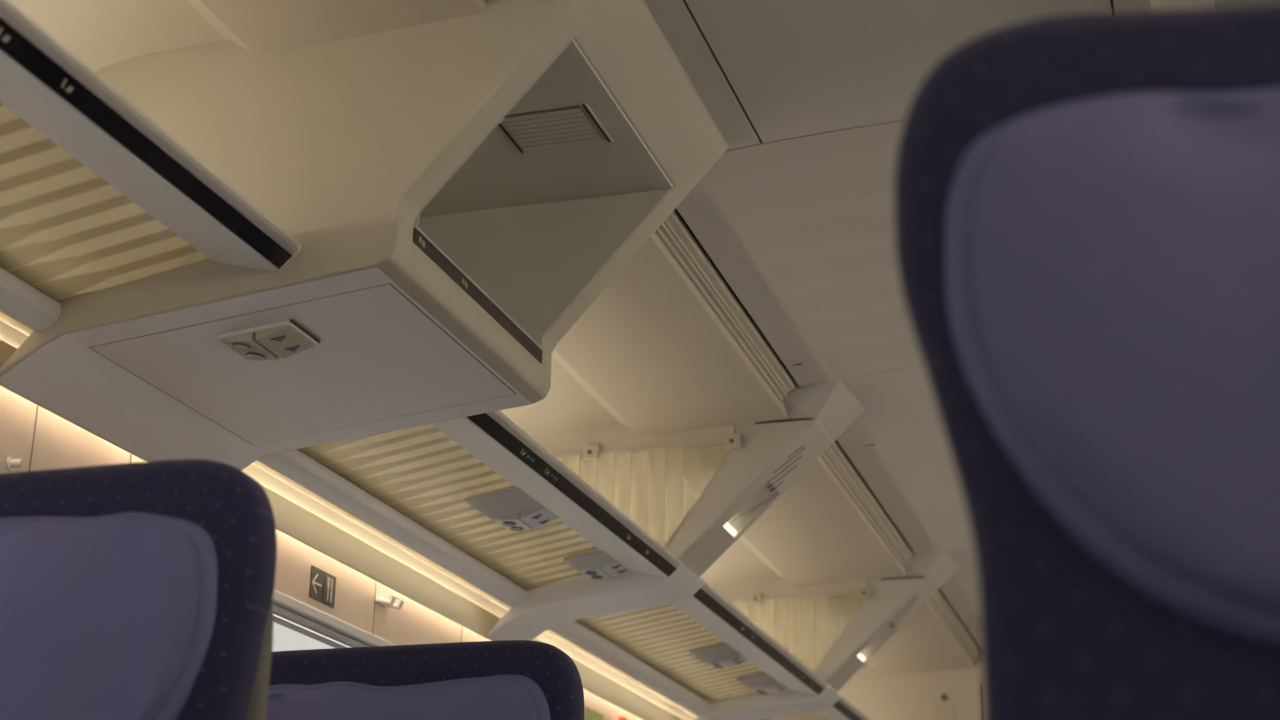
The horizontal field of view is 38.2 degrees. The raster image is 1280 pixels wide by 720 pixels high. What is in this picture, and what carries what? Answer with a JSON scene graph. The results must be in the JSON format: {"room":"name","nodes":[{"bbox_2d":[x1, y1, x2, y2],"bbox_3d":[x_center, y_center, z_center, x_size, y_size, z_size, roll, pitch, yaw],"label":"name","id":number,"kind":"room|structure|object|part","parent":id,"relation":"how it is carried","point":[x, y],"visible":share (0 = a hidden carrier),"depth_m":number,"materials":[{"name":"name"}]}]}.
{"room":"train carriage","nodes":[
{"label":"train carriage","id":0,"kind":"room"},
{"bbox_2d":[0,386,641,719],"bbox_3d":[-0.723,0.938,2.598,0.050,1.736,8.050,-5,-21,16],"label":"wall","id":1,"kind":"structure","parent":0,"point":[59,443],"depth_m":3.17,"materials":[{"name":"plastic"}]},
{"bbox_2d":[6,457,25,470],"bbox_3d":[-0.814,0.135,2.416,0.020,0.017,0.017,-5,-21,16],"label":"coat hook","id":2,"kind":"object","parent":1,"relation":"attached to","point":[11,463],"visible":1,"depth_m":2.41,"materials":[{"name":"silver metal"}]},
{"bbox_3d":[-0.822,0.136,2.418,0.003,0.017,0.017,-5,-21,16],"label":"plate","id":3,"kind":"part","parent":2,"relation":"part of","materials":[{"name":"silver metal"}]},
{"bbox_2d":[29,405,38,470],"bbox_3d":[-0.811,0.102,2.474,0.002,0.118,0.003,-5,-21,16],"label":"trim","id":4,"kind":"structure","parent":1,"relation":"attached to","point":[37,405],"depth_m":2.47,"materials":[{"name":"brown plastic"}]},
{"bbox_2d":[309,565,335,607],"bbox_3d":[-0.555,0.398,3.240,0.003,0.056,0.094,-5,-21,16],"label":"direction sign","id":5,"kind":"object","parent":1,"relation":"attached to","point":[318,583],"visible":1,"depth_m":3.24,"materials":[{"name":"black plastic"}]},
{"bbox_2d":[272,590,393,647],"bbox_3d":[-0.478,0.925,3.369,0.026,0.815,1.656,-5,-21,16],"label":"window","id":6,"kind":"structure","parent":1,"relation":"in","point":[288,608],"depth_m":3.22,"materials":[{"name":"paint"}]},
{"bbox_3d":[-0.481,0.925,3.369,0.008,0.781,1.622,-5,-21,16],"label":"frame","id":7,"kind":"part","parent":6,"relation":"part of","materials":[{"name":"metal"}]},
{"bbox_2d":[0,339,682,719],"bbox_3d":[-0.669,0.176,2.858,0.019,0.068,8.050,-5,-21,16],"label":"trim","id":8,"kind":"structure","parent":1,"relation":"attached to","point":[291,519],"depth_m":3.49,"materials":[{"name":"beige plastic"}]},
{"bbox_2d":[0,321,695,719],"bbox_3d":[-0.687,0.134,2.879,0.002,0.036,8.050,-5,-21,16],"label":"light strip","id":9,"kind":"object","parent":1,"relation":"attached to","point":[8,334],"depth_m":3.58,"materials":[{"name":"white plastic"}]},
{"bbox_2d":[0,311,697,717],"bbox_3d":[-0.655,0.108,2.878,0.072,0.012,8.050,-5,-21,16],"label":"trim","id":10,"kind":"structure","parent":1,"relation":"attached to","point":[6,319],"depth_m":3.56,"materials":[{"name":"beige plastic"}]},
{"bbox_2d":[372,581,376,634],"bbox_3d":[-0.494,0.454,3.438,0.002,0.118,0.003,-5,-21,16],"label":"trim","id":11,"kind":"structure","parent":1,"relation":"attached to","point":[376,581],"depth_m":3.43,"materials":[{"name":"brown plastic"}]},
{"bbox_2d":[375,594,403,609],"bbox_3d":[-0.468,0.452,3.459,0.039,0.023,0.050,-5,-21,16],"label":"coat hook","id":12,"kind":"object","parent":1,"relation":"attached to","point":[379,599],"visible":1,"depth_m":3.44,"materials":[{"name":"silver metal"}]},
{"bbox_3d":[-0.484,0.450,3.463,0.005,0.016,0.048,-5,-21,16],"label":"plate","id":13,"kind":"part","parent":12,"relation":"part of","materials":[{"name":"silver metal"}]},
{"bbox_2d":[584,706,602,719],"bbox_3d":[-0.114,0.899,4.578,0.002,0.062,0.140,-5,-21,16],"label":"label","id":14,"kind":"object","parent":1,"relation":"attached to","point":[590,714],"visible":1,"depth_m":4.57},
{"bbox_2d":[3,322,690,715],"bbox_3d":[0.429,-0.179,2.626,2.512,0.613,8.050,-5,-21,16],"label":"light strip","id":15,"kind":"structure","parent":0,"point":[3,322],"depth_m":3.87,"materials":[{"name":"white plastic"}]},
{"bbox_2d":[8,0,974,674],"bbox_3d":[-0.361,-0.083,2.851,0.691,0.341,8.050,-5,-21,16],"label":"ceiling","id":16,"kind":"structure","parent":0,"point":[649,356],"depth_m":3.56,"materials":[{"name":"beige plastic"}]},
{"bbox_2d":[0,0,727,469],"bbox_3d":[-0.351,-0.157,2.563,0.834,0.502,0.550,-5,-21,16],"label":"console","id":17,"kind":"object","parent":16,"relation":"attached to","point":[456,194],"visible":0.91,"depth_m":2.42,"materials":[{"name":"beige plastic"}]},
{"bbox_2d":[0,0,300,329],"bbox_3d":[-1.048,-0.596,0.936,0.374,0.086,3.070,-5,-21,16],"label":"luggage rack","id":18,"kind":"object","parent":17,"relation":"attached to","point":[95,196],"visible":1,"depth_m":2.11,"materials":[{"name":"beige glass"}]},
{"bbox_2d":[0,103,208,301],"bbox_3d":[-1.087,-0.606,0.952,0.223,0.045,3.068,-5,-21,16],"label":"glass shelf","id":19,"kind":"object","parent":18,"relation":"attached to","point":[69,230],"depth_m":2.18,"materials":[{"name":"white"}]},
{"bbox_2d":[217,319,319,360],"bbox_3d":[-0.482,-0.023,2.402,0.106,0.025,0.082,-5,-21,16],"label":"light","id":20,"kind":"object","parent":17,"relation":"attached to","point":[283,339],"visible":1,"depth_m":2.38,"materials":[{"name":"grey plastic"}]},
{"bbox_3d":[-0.445,0.015,2.531,0.418,0.049,0.436,-5,-21,16],"label":"service panel","id":21,"kind":"part","parent":17,"relation":"part of","materials":[{"name":"white paint"}]},
{"bbox_2d":[498,104,612,152],"bbox_3d":[-0.118,-0.317,2.539,0.136,0.004,0.114,-5,-21,16],"label":"vent grille","id":22,"kind":"object","parent":17,"relation":"attached to","point":[530,128],"depth_m":2.54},
{"bbox_2d":[486,379,865,640],"bbox_3d":[0.086,0.343,3.928,0.805,0.497,0.342,-5,-21,16],"label":"support bracket","id":23,"kind":"object","parent":16,"relation":"attached to","point":[772,455],"visible":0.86,"depth_m":3.86,"materials":[{"name":"grey plastic"}]},
{"bbox_2d":[258,410,680,606],"bbox_3d":[-0.263,0.275,3.320,0.374,0.086,1.144,-5,-21,16],"label":"luggage rack","id":24,"kind":"object","parent":23,"relation":"attached to","point":[412,485],"visible":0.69,"depth_m":3.23,"materials":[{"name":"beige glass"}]},
{"bbox_2d":[298,424,597,589],"bbox_3d":[-0.302,0.264,3.337,0.223,0.045,1.142,-5,-21,16],"label":"glass shelf","id":25,"kind":"object","parent":24,"relation":"attached to","point":[422,477],"depth_m":3.24,"materials":[{"name":"white"}]},
{"bbox_2d":[465,486,558,530],"bbox_3d":[-0.228,0.271,3.356,0.106,0.030,0.217,-5,-21,16],"label":"light","id":26,"kind":"object","parent":24,"relation":"attached to","point":[510,507],"visible":0.88,"depth_m":3.35,"materials":[{"name":"grey plastic"}]},
{"bbox_3d":[-0.241,0.256,3.320,0.104,0.026,0.135,-5,-21,16],"label":"plate","id":27,"kind":"part","parent":26,"relation":"part of","materials":[{"name":"grey plastic"}]},
{"bbox_3d":[-0.143,0.243,3.292,0.124,0.042,1.144,-5,-21,16],"label":"rail","id":28,"kind":"part","parent":24,"relation":"part of","materials":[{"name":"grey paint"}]},
{"bbox_2d":[563,549,629,578],"bbox_3d":[-0.079,0.413,3.752,0.106,0.030,0.162,-5,-21,16],"label":"light","id":29,"kind":"object","parent":24,"relation":"attached to","point":[596,564],"visible":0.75,"depth_m":3.75,"materials":[{"name":"grey plastic"}]},
{"bbox_3d":[-0.092,0.398,3.716,0.104,0.026,0.080,-5,-21,16],"label":"plate","id":30,"kind":"part","parent":29,"relation":"part of","materials":[{"name":"grey plastic"}]},
{"bbox_2d":[552,433,740,547],"bbox_3d":[-0.045,0.295,3.867,0.527,0.253,0.018,-5,-21,16],"label":"divider","id":31,"kind":"object","parent":24,"relation":"attached to","point":[589,453],"visible":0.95,"depth_m":3.88,"materials":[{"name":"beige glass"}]},
{"bbox_3d":[-0.047,0.304,3.872,0.520,0.241,0.005,-5,-21,16],"label":"glass pane","id":32,"kind":"part","parent":31,"relation":"part of","materials":[{"name":"white"}]},
{"bbox_3d":[-0.091,0.522,3.905,0.429,0.140,0.170,-5,-21,16],"label":"arm","id":33,"kind":"part","parent":23,"relation":"part of","materials":[{"name":"white paint"}]},
{"bbox_2d":[549,579,827,715],"bbox_3d":[0.148,0.730,4.568,0.374,0.086,1.296,-5,-21,16],"label":"luggage rack","id":34,"kind":"object","parent":23,"relation":"attached to","point":[652,645],"visible":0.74,"depth_m":4.49,"materials":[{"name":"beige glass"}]},
{"bbox_2d":[576,604,761,702],"bbox_3d":[0.108,0.720,4.584,0.223,0.045,1.294,-5,-21,16],"label":"glass shelf","id":35,"kind":"object","parent":34,"relation":"attached to","point":[658,640],"depth_m":4.50,"materials":[{"name":"white"}]},
{"bbox_2d":[689,642,748,668],"bbox_3d":[0.204,0.742,4.652,0.106,0.030,0.217,-5,-21,16],"label":"light","id":36,"kind":"object","parent":34,"relation":"attached to","point":[718,655],"visible":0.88,"depth_m":4.64,"materials":[{"name":"grey plastic"}]},
{"bbox_3d":[0.191,0.728,4.616,0.104,0.026,0.135,-5,-21,16],"label":"plate","id":37,"kind":"part","parent":36,"relation":"part of","materials":[{"name":"grey plastic"}]},
{"bbox_3d":[0.267,0.698,4.540,0.124,0.042,1.296,-5,-21,16],"label":"rail","id":38,"kind":"part","parent":34,"relation":"part of","materials":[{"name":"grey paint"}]},
{"bbox_2d":[737,672,786,693],"bbox_3d":[0.342,0.876,5.026,0.106,0.030,0.217,-5,-21,16],"label":"light","id":39,"kind":"object","parent":34,"relation":"attached to","point":[760,683],"visible":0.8,"depth_m":5.02,"materials":[{"name":"grey plastic"}]},
{"bbox_3d":[0.330,0.861,4.990,0.104,0.026,0.135,-5,-21,16],"label":"plate","id":40,"kind":"part","parent":39,"relation":"part of","materials":[{"name":"grey plastic"}]},
{"bbox_2d":[726,587,870,672],"bbox_3d":[0.388,0.775,5.183,0.527,0.253,0.018,-5,-21,16],"label":"curtain","id":41,"kind":"object","parent":34,"relation":"attached to","point":[755,599],"visible":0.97,"depth_m":5.19,"materials":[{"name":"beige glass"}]},
{"bbox_3d":[0.386,0.784,5.188,0.520,0.241,0.005,-5,-21,16],"label":"glass pane","id":42,"kind":"part","parent":41,"relation":"part of","materials":[{"name":"white"}]},
{"bbox_2d":[724,523,736,535],"bbox_3d":[0.181,0.350,3.901,0.026,0.024,0.090,-5,-21,16],"label":"reading lamp","id":43,"kind":"object","parent":23,"relation":"attached to","point":[730,529],"depth_m":3.91,"materials":[{"name":"beige plastic"}]},
{"bbox_2d":[655,210,793,401],"bbox_3d":[0.141,-0.111,3.284,0.029,0.042,1.066,-5,-21,16],"label":"air vent","id":44,"kind":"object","parent":16,"relation":"attached to","point":[673,233],"depth_m":3.29,"materials":[{"name":"beige plastic"}]},
{"bbox_2d":[695,549,961,719],"bbox_3d":[0.520,0.824,5.246,0.805,0.497,0.347,-5,-21,16],"label":"support bracket","id":45,"kind":"object","parent":16,"relation":"attached to","point":[893,601],"visible":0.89,"depth_m":5.17,"materials":[{"name":"grey plastic"}]},
{"bbox_3d":[0.343,1.003,5.223,0.429,0.140,0.175,-5,-21,16],"label":"arm","id":46,"kind":"part","parent":45,"relation":"part of","materials":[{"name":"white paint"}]},
{"bbox_2d":[765,693,869,719],"bbox_3d":[0.575,1.203,5.865,0.374,0.086,1.245,-5,-21,16],"label":"luggage rack","id":47,"kind":"object","parent":45,"relation":"attached to","point":[842,709],"visible":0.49,"depth_m":5.50,"materials":[{"name":"beige plastic"}]},
{"bbox_2d":[765,712,825,719],"bbox_3d":[0.535,1.193,5.882,0.223,0.045,1.243,-5,-21,16],"label":"glass shelf","id":48,"kind":"object","parent":47,"relation":"attached to","point":[817,715],"depth_m":5.58,"materials":[{"name":"white"}]},
{"bbox_3d":[0.694,1.171,5.837,0.124,0.042,1.245,-5,-21,16],"label":"rail","id":49,"kind":"part","parent":47,"relation":"part of","materials":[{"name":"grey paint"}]},
{"bbox_2d":[858,653,865,661],"bbox_3d":[0.615,0.831,5.219,0.026,0.024,0.095,-5,-21,16],"label":"reading lamp","id":50,"kind":"object","parent":45,"relation":"attached to","point":[861,656],"depth_m":5.23,"materials":[{"name":"beige"}]},
{"bbox_2d":[821,441,911,565],"bbox_3d":[0.567,0.361,4.577,0.029,0.042,1.112,-5,-21,16],"label":"trim","id":51,"kind":"structure","parent":16,"relation":"attached to","point":[834,457],"depth_m":4.52,"materials":[{"name":"beige plastic"}]},
{"bbox_2d":[643,0,1150,648],"bbox_3d":[0.432,-0.353,2.689,0.887,0.038,8.050,-5,-21,16],"label":"ceiling","id":52,"kind":"structure","parent":0,"point":[801,229],"depth_m":2.94,"materials":[{"name":"beige plastic"}]},
{"bbox_2d":[837,653,984,719],"bbox_3d":[1.614,1.927,5.980,2.572,2.230,0.050,-5,-21,16],"label":"wall","id":53,"kind":"structure","parent":0,"point":[904,696],"depth_m":6.45,"materials":[{"name":"beige plastic"}]},
{"bbox_2d":[675,208,981,650],"bbox_3d":[0.000,-0.319,2.818,0.002,0.030,8.050,-5,-21,16],"label":"trim","id":54,"kind":"structure","parent":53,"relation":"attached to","point":[676,210],"depth_m":3.60,"materials":[{"name":"black plastic"}]},
{"bbox_2d":[935,694,955,719],"bbox_3d":[1.054,1.202,6.395,0.070,0.091,0.012,-5,-21,16],"label":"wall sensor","id":55,"kind":"object","parent":53,"relation":"attached to","point":[942,712],"visible":1,"depth_m":6.39,"materials":[{"name":"beige plastic"}]},
{"bbox_3d":[1.054,1.219,6.391,0.070,0.055,0.008,-5,-21,16],"label":"plate","id":56,"kind":"part","parent":55,"relation":"part of","materials":[{"name":"beige plastic"}]},
{"bbox_2d":[928,589,981,662],"bbox_3d":[1.002,0.843,5.898,0.029,0.042,1.130,-5,-21,16],"label":"trim","id":57,"kind":"structure","parent":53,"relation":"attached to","point":[937,601],"depth_m":5.89,"materials":[{"name":"beige plastic"}]},
{"bbox_2d":[981,683,983,719],"bbox_3d":[1.167,2.062,6.049,0.006,2.010,0.004,-5,-21,16],"label":"trim","id":58,"kind":"structure","parent":53,"relation":"attached to","point":[981,683],"depth_m":6.37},
{"bbox_3d":[1.218,-0.228,2.384,0.691,0.341,8.050,-5,-21,16],"label":"ceiling","id":59,"kind":"structure","parent":0,"visible":0},
{"bbox_2d":[1151,0,1279,9],"bbox_3d":[1.042,-0.285,2.151,0.834,0.502,0.550,-5,-21,16],"label":"console","id":60,"kind":"object","parent":59,"relation":"attached to","point":[1155,4],"visible":0.02,"depth_m":2.25,"materials":[{"name":"beige plastic"}]},
{"bbox_3d":[0.402,1.669,1.961,2.572,0.040,8.050,-5,-21,16],"label":"floor","id":61,"kind":"structure","parent":0,"visible":0},
{"bbox_2d":[0,459,276,719],"bbox_3d":[-0.701,0.690,1.399,0.580,1.390,0.630,-5,-21,16],"label":"seat","id":62,"kind":"object","parent":61,"relation":"on","point":[137,590],"visible":1,"depth_m":1.71,"materials":[{"name":"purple fabric"}]},
{"bbox_2d":[0,518,197,719],"bbox_3d":[-0.638,0.290,1.734,0.483,0.287,0.051,-5,-21,16],"label":"pillow","id":63,"kind":"object","parent":62,"relation":"on","point":[99,616],"depth_m":1.69,"materials":[{"name":"purple fabric"}]},
{"bbox_2d":[0,512,217,719],"bbox_3d":[-0.631,0.298,1.756,0.516,0.307,0.034,-5,-21,16],"label":"cushion","id":64,"kind":"object","parent":62,"relation":"on","point":[164,666],"depth_m":1.69,"materials":[{"name":"purple fabric"}]},
{"bbox_2d":[266,640,584,719],"bbox_3d":[-0.432,0.986,2.206,0.580,1.388,0.630,-5,-21,16],"label":"seat","id":65,"kind":"object","parent":61,"relation":"on","point":[501,679],"visible":0.8,"depth_m":2.58,"materials":[{"name":"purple fabric"}]},
{"bbox_2d":[266,679,537,719],"bbox_3d":[-0.370,0.586,2.538,0.483,0.287,0.056,-5,-21,16],"label":"pillow","id":66,"kind":"object","parent":65,"relation":"on","point":[288,699],"depth_m":2.56,"materials":[{"name":"purple fabric"}]},
{"bbox_2d":[269,674,550,719],"bbox_3d":[-0.362,0.595,2.562,0.516,0.307,0.034,-5,-21,16],"label":"cushion","id":67,"kind":"object","parent":65,"relation":"on","point":[362,693],"depth_m":2.58,"materials":[{"name":"purple fabric"}]},
{"bbox_2d":[895,2,1279,719],"bbox_3d":[0.329,0.378,0.484,0.580,1.385,0.630,-5,-21,16],"label":"seat","id":68,"kind":"object","parent":61,"relation":"on","point":[1087,204],"visible":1,"depth_m":0.86,"materials":[{"name":"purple fabric"}]},
{"bbox_2d":[945,88,1279,648],"bbox_3d":[0.398,-0.009,0.839,0.516,0.300,0.033,-5,-21,16],"label":"cushion","id":69,"kind":"object","parent":68,"relation":"on","point":[1063,563],"depth_m":0.87,"materials":[{"name":"purple fabric"}]},
{"bbox_2d":[972,91,1279,615],"bbox_3d":[0.391,-0.017,0.818,0.483,0.280,0.048,-5,-21,16],"label":"pillow","id":70,"kind":"object","parent":68,"relation":"on","point":[1126,244],"depth_m":0.86,"materials":[{"name":"purple fabric"}]}
]}

